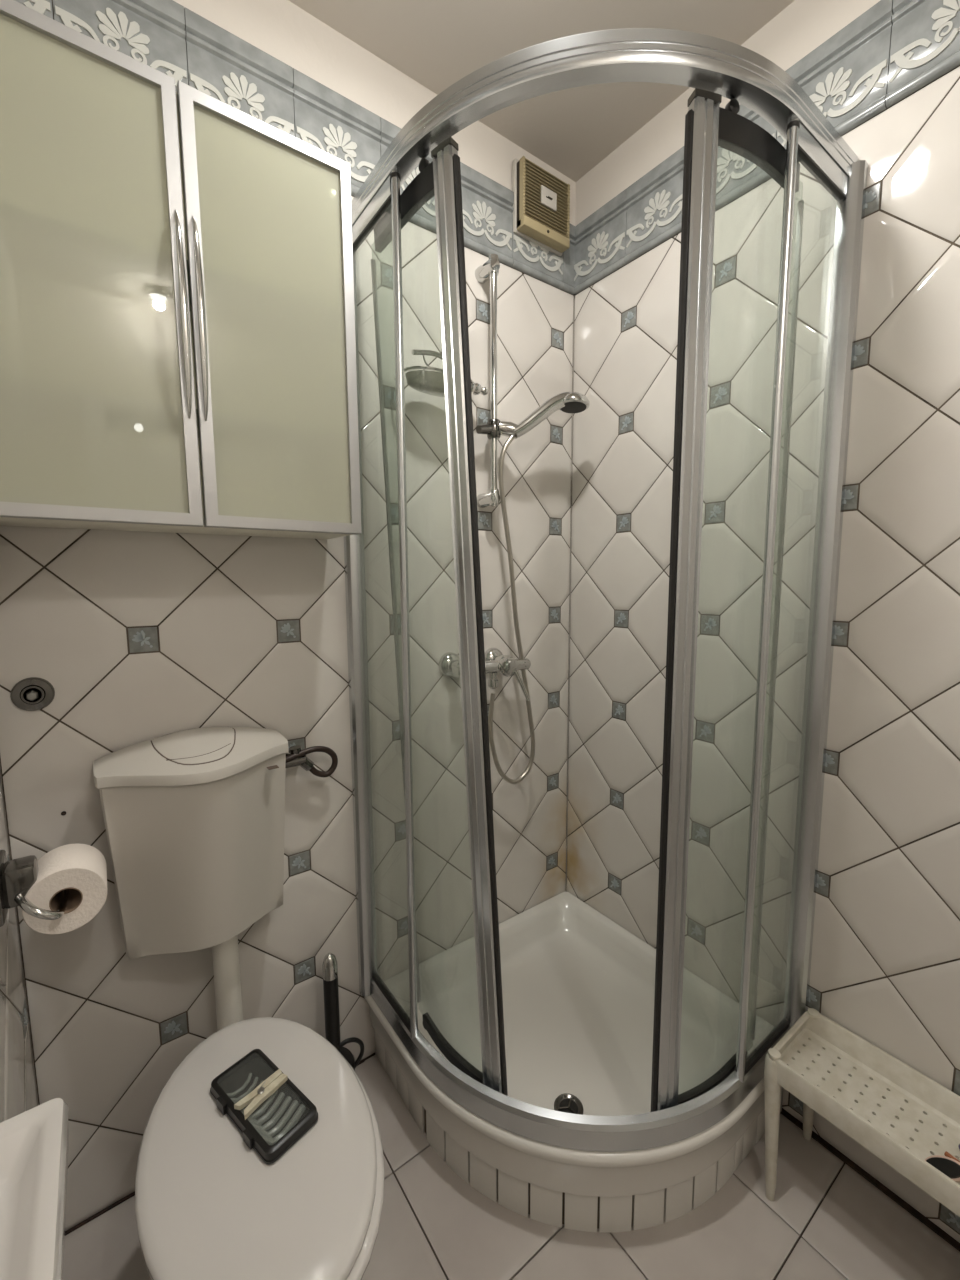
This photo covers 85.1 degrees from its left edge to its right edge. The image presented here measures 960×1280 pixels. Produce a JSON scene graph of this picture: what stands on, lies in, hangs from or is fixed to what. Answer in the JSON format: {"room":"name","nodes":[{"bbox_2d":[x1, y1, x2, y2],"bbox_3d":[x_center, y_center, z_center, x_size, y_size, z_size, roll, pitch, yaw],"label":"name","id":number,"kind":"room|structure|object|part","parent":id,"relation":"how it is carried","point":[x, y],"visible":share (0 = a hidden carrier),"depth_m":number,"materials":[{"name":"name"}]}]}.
{"room":"bathroom","nodes":[
{"label":"bathroom","id":0,"kind":"room"},
{"bbox_2d":[0,775,37,1122],"bbox_3d":[-0.284,0.042,0.024,0.121,2.530,2.127,-5,8,-36],"label":"wall","id":1,"kind":"structure","parent":0,"point":[18,1094],"depth_m":0.88,"materials":[{"name":"white tile"}]},
{"bbox_2d":[0,1098,68,1279],"bbox_3d":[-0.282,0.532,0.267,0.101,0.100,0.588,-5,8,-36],"label":"washbasin","id":2,"kind":"object","parent":1,"relation":"attached to","point":[34,1143],"visible":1,"depth_m":0.45,"materials":[{"name":"grey ceramic"}]},
{"bbox_2d":[0,850,68,926],"bbox_3d":[-0.731,0.388,0.855,0.088,0.096,0.171,-5,8,-36],"label":"paper holder","id":3,"kind":"object","parent":1,"relation":"attached to","point":[17,876],"visible":0.93,"depth_m":0.81,"materials":[{"name":"silver metal"}]},
{"bbox_3d":[-0.753,0.388,0.822,0.012,0.090,0.084,-5,8,-36],"label":"wall plate","id":4,"kind":"part","parent":3,"relation":"part of","materials":[{"name":"silver metal"}]},
{"bbox_3d":[-0.721,0.411,0.865,0.064,0.046,0.171,-5,8,-36],"label":"arm","id":5,"kind":"part","parent":3,"relation":"part of","materials":[{"name":"silver metal"}]},
{"bbox_2d":[22,843,106,934],"bbox_3d":[-0.697,0.417,0.884,0.109,0.109,0.099,-5,8,-36],"label":"toilet roll","id":6,"kind":"object","parent":3,"relation":"hanging from","point":[81,869],"visible":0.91,"depth_m":0.86,"materials":[{"name":"beige paper"}]},
{"bbox_2d":[0,0,575,1230],"bbox_3d":[-0.315,-0.112,1.377,1.683,2.530,0.121,-5,8,-36],"label":"wall","id":7,"kind":"structure","parent":0,"point":[137,636],"depth_m":1.27,"materials":[{"name":"white tile"}]},
{"bbox_2d":[10,677,54,710],"bbox_3d":[-0.808,0.100,0.945,0.062,0.062,0.027,-5,8,-36],"label":"shutoff valve","id":8,"kind":"object","parent":7,"relation":"attached to","point":[32,693],"visible":1,"depth_m":0.95,"materials":[{"name":"silver metal"}]},
{"bbox_2d":[0,0,361,538],"bbox_3d":[-0.545,-0.557,0.941,0.610,0.705,0.227,-5,8,-36],"label":"upper cabinet","id":9,"kind":"object","parent":7,"relation":"attached to","point":[178,336],"visible":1,"depth_m":0.95,"materials":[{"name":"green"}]},
{"bbox_3d":[-0.619,-0.540,0.794,0.314,0.705,0.019,-5,8,-36],"label":"door","id":10,"kind":"part","parent":9,"relation":"part of","materials":[{"name":"glass"}]},
{"bbox_3d":[-0.610,-0.567,1.030,0.582,0.673,0.006,-5,8,-36],"label":"panel","id":11,"kind":"part","parent":9,"relation":"part of","materials":[{"name":"beige"}]},
{"bbox_3d":[-0.562,-0.900,0.922,0.582,0.014,0.177,-5,8,-36],"label":"panel","id":12,"kind":"part","parent":9,"relation":"part of","materials":[{"name":"beige"}]},
{"bbox_3d":[-0.558,-0.218,1.000,0.582,0.014,0.177,-5,8,-36],"label":"panel","id":13,"kind":"part","parent":9,"relation":"part of","materials":[{"name":"beige wood"}]},
{"bbox_3d":[-0.488,-0.538,0.862,0.012,0.327,0.030,-5,8,-36],"label":"handle","id":14,"kind":"part","parent":9,"relation":"part of","materials":[{"name":"silver metal"}]},
{"bbox_3d":[-0.468,-0.540,0.877,0.012,0.327,0.030,-5,8,-36],"label":"handle","id":15,"kind":"part","parent":9,"relation":"part of","materials":[{"name":"silver metal"}]},
{"bbox_3d":[-0.372,-0.562,0.974,0.292,0.705,0.019,-5,8,-36],"label":"door","id":16,"kind":"part","parent":9,"relation":"part of","materials":[{"name":"glass"}]},
{"bbox_3d":[-0.319,-0.581,1.136,0.014,0.701,0.177,-5,8,-36],"label":"panel","id":17,"kind":"part","parent":9,"relation":"part of","materials":[{"name":"beige"}]},
{"bbox_2d":[93,727,288,959],"bbox_3d":[-0.553,0.402,1.057,0.344,0.415,0.194,-5,8,-36],"label":"toilet cistern","id":18,"kind":"object","parent":7,"relation":"attached to","point":[194,819],"visible":1,"depth_m":1.00,"materials":[{"name":"grey ceramic"}]},
{"bbox_3d":[-0.554,0.226,1.037,0.344,0.057,0.194,-5,8,-36],"label":"lid","id":19,"kind":"part","parent":18,"relation":"part of","materials":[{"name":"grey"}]},
{"bbox_2d":[212,935,242,1030],"bbox_3d":[-0.548,0.745,1.136,0.053,0.283,0.054,-5,8,-36],"label":"pipe","id":20,"kind":"object","parent":18,"relation":"attached to","point":[226,967],"visible":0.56,"depth_m":1.12,"materials":[{"name":"white plastic"}]},
{"bbox_2d":[14,0,574,294],"bbox_3d":[-0.284,-1.130,1.210,1.443,0.196,0.019,-5,8,-36],"label":"trim","id":21,"kind":"structure","parent":7,"relation":"attached to","point":[166,36],"depth_m":1.10,"materials":[{"name":"tile"}]},
{"bbox_2d":[285,745,337,776],"bbox_3d":[-0.407,0.288,1.243,0.134,0.088,0.057,-5,8,-36],"label":"water valve","id":22,"kind":"object","parent":7,"relation":"attached to","point":[295,757],"visible":0.94,"depth_m":1.23,"materials":[{"name":"silver metal"}]},
{"bbox_3d":[-0.429,0.265,1.215,0.028,0.036,0.027,-5,8,-36],"label":"knob","id":23,"kind":"part","parent":22,"relation":"part of","materials":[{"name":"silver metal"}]},
{"bbox_2d":[393,349,487,396],"bbox_3d":[-0.083,-0.664,1.331,0.268,0.077,0.131,-5,8,-36],"label":"soap dish","id":24,"kind":"object","parent":7,"relation":"attached to","point":[476,389],"visible":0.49,"depth_m":1.27,"materials":[{"name":"silver glass"}]},
{"bbox_3d":[-0.104,-0.635,1.307,0.176,0.025,0.097,-5,8,-36],"label":"dish","id":25,"kind":"part","parent":24,"relation":"part of","materials":[{"name":"clear glass"}]},
{"bbox_2d":[438,648,530,700],"bbox_3d":[0.034,0.105,1.503,0.279,0.146,0.129,-5,8,-36],"label":"shower mixer","id":26,"kind":"object","parent":7,"relation":"attached to","point":[496,662],"visible":0.87,"depth_m":1.49,"materials":[{"name":"silver metal"}]},
{"bbox_2d":[488,672,497,688],"bbox_3d":[0.038,0.115,1.498,0.030,0.046,0.030,-5,8,-36],"label":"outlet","id":27,"kind":"object","parent":26,"relation":"attached to","point":[493,681],"depth_m":1.49,"materials":[{"name":"silver metal"}]},
{"bbox_2d":[488,435,534,783],"bbox_3d":[0.100,-0.066,1.517,0.178,1.014,0.030,-5,8,-36],"label":"shower hose","id":28,"kind":"object","parent":26,"relation":"attached to","point":[510,439],"visible":0.96,"depth_m":1.51,"materials":[{"name":"silver metal"}]},
{"bbox_3d":[0.119,0.131,1.508,0.051,0.092,0.017,-1,7,-3],"label":"lever","id":29,"kind":"part","parent":26,"relation":"part of","materials":[{"name":"silver metal"}]},
{"bbox_2d":[475,254,517,507],"bbox_3d":[0.042,-0.703,1.447,0.126,0.653,0.089,-2,7,-15],"label":"shower rail","id":30,"kind":"object","parent":7,"relation":"attached to","point":[494,428],"visible":0.97,"depth_m":1.43,"materials":[{"name":"silver metal"}]},
{"bbox_3d":[0.014,-0.577,1.430,0.054,0.036,0.030,-5,8,-36],"label":"slider knob","id":31,"kind":"part","parent":30,"relation":"part of","materials":[{"name":"silver metal"}]},
{"bbox_2d":[499,421,517,436],"bbox_3d":[0.080,-0.583,1.446,0.061,0.043,0.039,0,7,-1],"label":"bracket","id":32,"kind":"object","parent":30,"relation":"on","point":[506,428],"depth_m":1.43,"materials":[{"name":"silver metal"}]},
{"bbox_2d":[513,392,589,438],"bbox_3d":[0.195,-0.629,1.478,0.232,0.138,0.090,-1,7,-8],"label":"shower","id":33,"kind":"object","parent":30,"relation":"attached to","point":[567,402],"visible":1,"depth_m":1.45,"materials":[{"name":"silver metal"}]},
{"bbox_2d":[512,156,569,255],"bbox_3d":[0.181,-1.252,1.511,0.188,0.189,0.052,-5,8,-36],"label":"fan","id":34,"kind":"object","parent":7,"relation":"attached to","point":[541,213],"visible":1,"depth_m":1.49,"materials":[{"name":"beige plastic"}]},
{"bbox_2d":[519,156,524,219],"bbox_3d":[0.117,-1.250,1.450,0.007,0.155,0.016,-5,8,-36],"label":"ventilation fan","id":35,"kind":"object","parent":34,"relation":"attached to","point":[522,161],"depth_m":1.45,"materials":[{"name":"beige plastic"}]},
{"bbox_2d":[566,184,569,238],"bbox_3d":[0.258,-1.262,1.552,0.007,0.155,0.016,-5,8,-36],"label":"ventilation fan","id":36,"kind":"object","parent":34,"relation":"attached to","point":[567,185],"depth_m":1.54,"materials":[{"name":"beige plastic"}]},
{"bbox_2d":[63,1053,959,1279],"bbox_3d":[0.319,1.296,0.678,1.683,0.124,2.240,-5,8,-36],"label":"floor","id":37,"kind":"structure","parent":0,"point":[827,1218],"depth_m":1.05,"materials":[{"name":"tile"}]},
{"bbox_2d":[135,1017,384,1279],"bbox_3d":[-0.384,0.994,0.911,0.340,0.439,0.651,-5,8,-36],"label":"toilet","id":38,"kind":"object","parent":37,"relation":"on","point":[208,1206],"visible":0.89,"depth_m":0.77,"materials":[{"name":"grey ceramic"}]},
{"bbox_2d":[210,1049,317,1163],"bbox_3d":[-0.363,0.767,0.870,0.194,0.020,0.096,5,8,38],"label":"case","id":39,"kind":"object","parent":38,"relation":"on","point":[284,1117],"visible":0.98,"depth_m":0.85,"materials":[{"name":"black plastic"}]},
{"bbox_2d":[234,1069,287,1119],"bbox_3d":[-0.362,0.751,0.870,0.031,0.011,0.080,4,8,35],"label":"peg","id":40,"kind":"object","parent":39,"relation":"on","point":[254,1099],"visible":1,"depth_m":0.86,"materials":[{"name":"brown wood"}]},
{"bbox_2d":[322,953,363,1069],"bbox_3d":[-0.361,0.964,1.297,0.100,0.411,0.112,2,7,22],"label":"toilet brush","id":41,"kind":"object","parent":37,"relation":"on","point":[330,967],"visible":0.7,"depth_m":1.27,"materials":[{"name":"black plastic"}]},
{"bbox_3d":[-0.364,0.933,1.288,0.035,0.238,0.035,-5,8,-36],"label":"handle","id":42,"kind":"part","parent":41,"relation":"part of","materials":[{"name":"black plastic"}]},
{"bbox_2d":[364,892,782,1232],"bbox_3d":[0.225,1.058,1.346,0.774,0.205,0.774,-5,8,-36],"label":"shower tray","id":43,"kind":"object","parent":37,"relation":"on","point":[578,987],"visible":0.68,"depth_m":1.29,"materials":[{"name":"white ceramic"}]},
{"bbox_2d":[344,28,867,1151],"bbox_3d":[0.197,0.011,1.080,1.110,1.934,0.351,1,7,9],"label":"shower enclosure","id":44,"kind":"object","parent":43,"relation":"on","point":[716,68],"visible":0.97,"depth_m":1.02,"materials":[{"name":"silver metal"}]},
{"bbox_3d":[-0.196,0.026,1.241,0.108,1.760,0.010,5,8,39],"label":"trailing edge trim","id":45,"kind":"part","parent":44,"relation":"part of","materials":[{"name":"silver metal"}]},
{"bbox_3d":[-0.159,0.025,1.119,0.017,1.851,0.019,-5,8,-36],"label":"panel post","id":46,"kind":"part","parent":44,"relation":"part of","materials":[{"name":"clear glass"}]},
{"bbox_3d":[0.202,0.944,1.187,1.080,0.056,0.351,1,7,9],"label":"rail","id":47,"kind":"part","parent":44,"relation":"part of","materials":[{"name":"silver metal"}]},
{"bbox_3d":[0.191,-0.925,0.971,1.081,0.048,0.346,1,7,9],"label":"rail","id":48,"kind":"part","parent":44,"relation":"part of","materials":[{"name":"silver metal"}]},
{"bbox_3d":[0.547,0.033,1.010,0.019,1.851,0.017,-5,8,-36],"label":"panel post","id":49,"kind":"part","parent":44,"relation":"part of","materials":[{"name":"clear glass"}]},
{"bbox_3d":[0.617,0.038,1.098,0.007,1.760,0.008,-5,8,-36],"label":"trailing edge trim","id":50,"kind":"part","parent":44,"relation":"part of","materials":[{"name":"silver metal"}]},
{"bbox_2d":[764,1008,959,1216],"bbox_3d":[0.828,1.040,0.981,0.226,0.318,0.501,-5,8,-36],"label":"rack","id":51,"kind":"object","parent":37,"relation":"on","point":[813,1032],"visible":0.99,"depth_m":1.05,"materials":[{"name":"white plastic"}]},
{"bbox_3d":[0.620,1.032,1.111,0.032,0.306,0.050,1,7,9],"label":"leg","id":52,"kind":"part","parent":51,"relation":"part of","materials":[{"name":"plastic"}]},
{"bbox_3d":[0.769,1.041,1.225,0.033,0.260,0.033,-5,8,-36],"label":"leg","id":53,"kind":"part","parent":51,"relation":"part of","materials":[{"name":"plastic"}]},
{"bbox_2d":[925,1155,959,1181],"bbox_3d":[0.848,0.924,0.881,0.153,0.046,0.029,5,8,40],"label":"brush","id":54,"kind":"object","parent":51,"relation":"on","point":[950,1167],"visible":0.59,"depth_m":0.91,"materials":[{"name":"black plastic"}]},
{"bbox_2d":[944,1151,959,1161],"bbox_3d":[0.855,0.929,0.910,0.012,0.012,0.076,-3,7,-23],"label":"hair clip","id":55,"kind":"object","parent":51,"relation":"in","point":[946,1154],"visible":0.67,"depth_m":0.94,"materials":[{"name":"brown plastic"}]},
{"bbox_2d":[289,0,794,181],"bbox_3d":[0.304,-1.326,0.379,1.683,0.100,2.240,-5,8,-36],"label":"ceiling","id":56,"kind":"structure","parent":0,"point":[436,44],"depth_m":1.18,"materials":[{"name":"beige paint"}]},
{"bbox_2d":[566,0,959,1242],"bbox_3d":[0.975,-0.070,0.941,0.121,2.530,2.127,-5,8,-36],"label":"wall","id":57,"kind":"structure","parent":0,"point":[885,959],"depth_m":1.19,"materials":[{"name":"white tile"}]},
{"bbox_2d":[574,0,959,294],"bbox_3d":[0.892,-1.093,0.824,0.019,0.196,2.023,-5,8,-36],"label":"trim","id":58,"kind":"structure","parent":57,"relation":"attached to","point":[894,49],"depth_m":1.06,"materials":[{"name":"tile"}]}
]}

